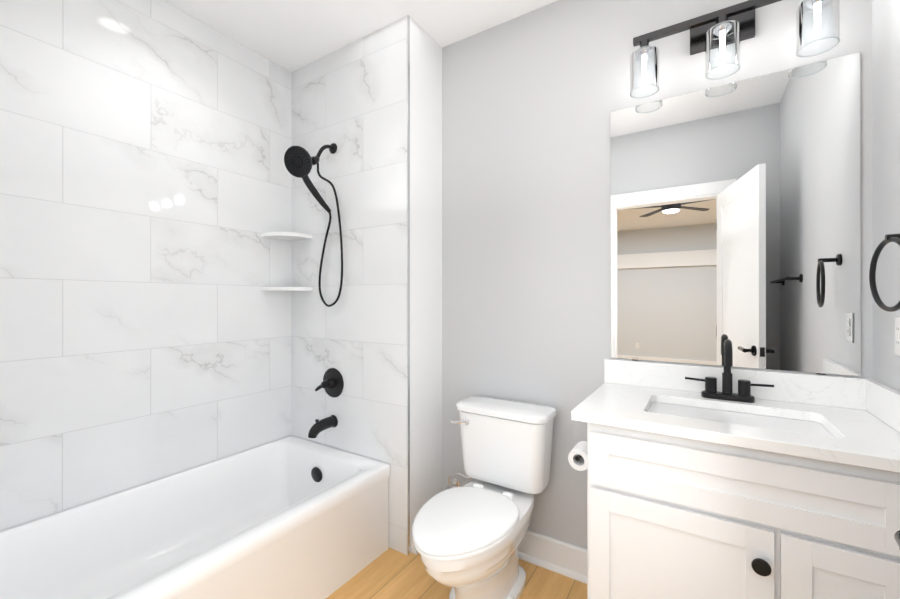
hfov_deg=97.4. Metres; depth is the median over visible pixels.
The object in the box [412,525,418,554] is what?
baseboard
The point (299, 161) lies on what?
shower
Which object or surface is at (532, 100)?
wall
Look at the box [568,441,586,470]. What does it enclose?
toilet paper roll
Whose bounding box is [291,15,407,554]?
wall tile
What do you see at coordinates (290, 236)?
corner shelf
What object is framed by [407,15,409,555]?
trim
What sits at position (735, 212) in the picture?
mirror
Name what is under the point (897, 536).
cabinet knob
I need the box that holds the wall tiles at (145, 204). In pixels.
[0,0,291,531]
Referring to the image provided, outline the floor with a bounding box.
[326,548,586,598]
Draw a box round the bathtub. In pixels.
[0,436,389,598]
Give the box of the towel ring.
[869,234,899,311]
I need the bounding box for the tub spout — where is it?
[308,415,337,437]
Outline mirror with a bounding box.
[610,52,860,375]
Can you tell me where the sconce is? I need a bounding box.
[630,0,839,98]
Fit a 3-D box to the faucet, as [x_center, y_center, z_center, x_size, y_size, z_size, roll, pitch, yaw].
[1.016,0.258,1.446,0.272,0.226,0.127,0,0,32]
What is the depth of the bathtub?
1.73 m
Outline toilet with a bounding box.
[412,396,556,598]
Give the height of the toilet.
0.792 m
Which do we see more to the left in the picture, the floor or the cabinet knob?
the floor
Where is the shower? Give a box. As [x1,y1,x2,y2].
[284,143,342,306]
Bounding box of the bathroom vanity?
[571,339,899,598]
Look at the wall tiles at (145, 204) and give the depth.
1.81 m
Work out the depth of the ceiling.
2.04 m
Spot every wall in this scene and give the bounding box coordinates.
[410,17,441,553]
[442,0,872,548]
[872,0,899,391]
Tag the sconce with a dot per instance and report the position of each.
(724, 27)
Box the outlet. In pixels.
[895,316,899,355]
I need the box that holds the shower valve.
[315,368,343,397]
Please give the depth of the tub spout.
2.20 m
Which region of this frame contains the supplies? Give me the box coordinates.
[446,473,470,488]
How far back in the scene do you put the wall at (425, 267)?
2.13 m
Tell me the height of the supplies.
0.180 m
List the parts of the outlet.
electrical outlet faces on the right wall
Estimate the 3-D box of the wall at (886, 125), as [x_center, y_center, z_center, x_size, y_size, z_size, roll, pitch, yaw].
[0.943,-0.074,0.465,0.120,2.740,1.980,0,0,32]
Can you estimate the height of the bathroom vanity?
1.152 m
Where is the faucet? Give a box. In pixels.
[685,339,773,402]
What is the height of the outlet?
0.114 m
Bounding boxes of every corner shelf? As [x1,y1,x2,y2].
[261,232,312,240]
[261,287,312,290]
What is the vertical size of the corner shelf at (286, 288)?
0.022 m
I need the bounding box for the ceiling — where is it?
[162,0,557,71]
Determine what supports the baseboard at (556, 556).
attached to the wall at (532, 100)
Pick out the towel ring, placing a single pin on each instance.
(895, 238)
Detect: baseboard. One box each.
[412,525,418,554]
[519,530,586,583]
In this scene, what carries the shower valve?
attached to the wall tile at (350, 100)

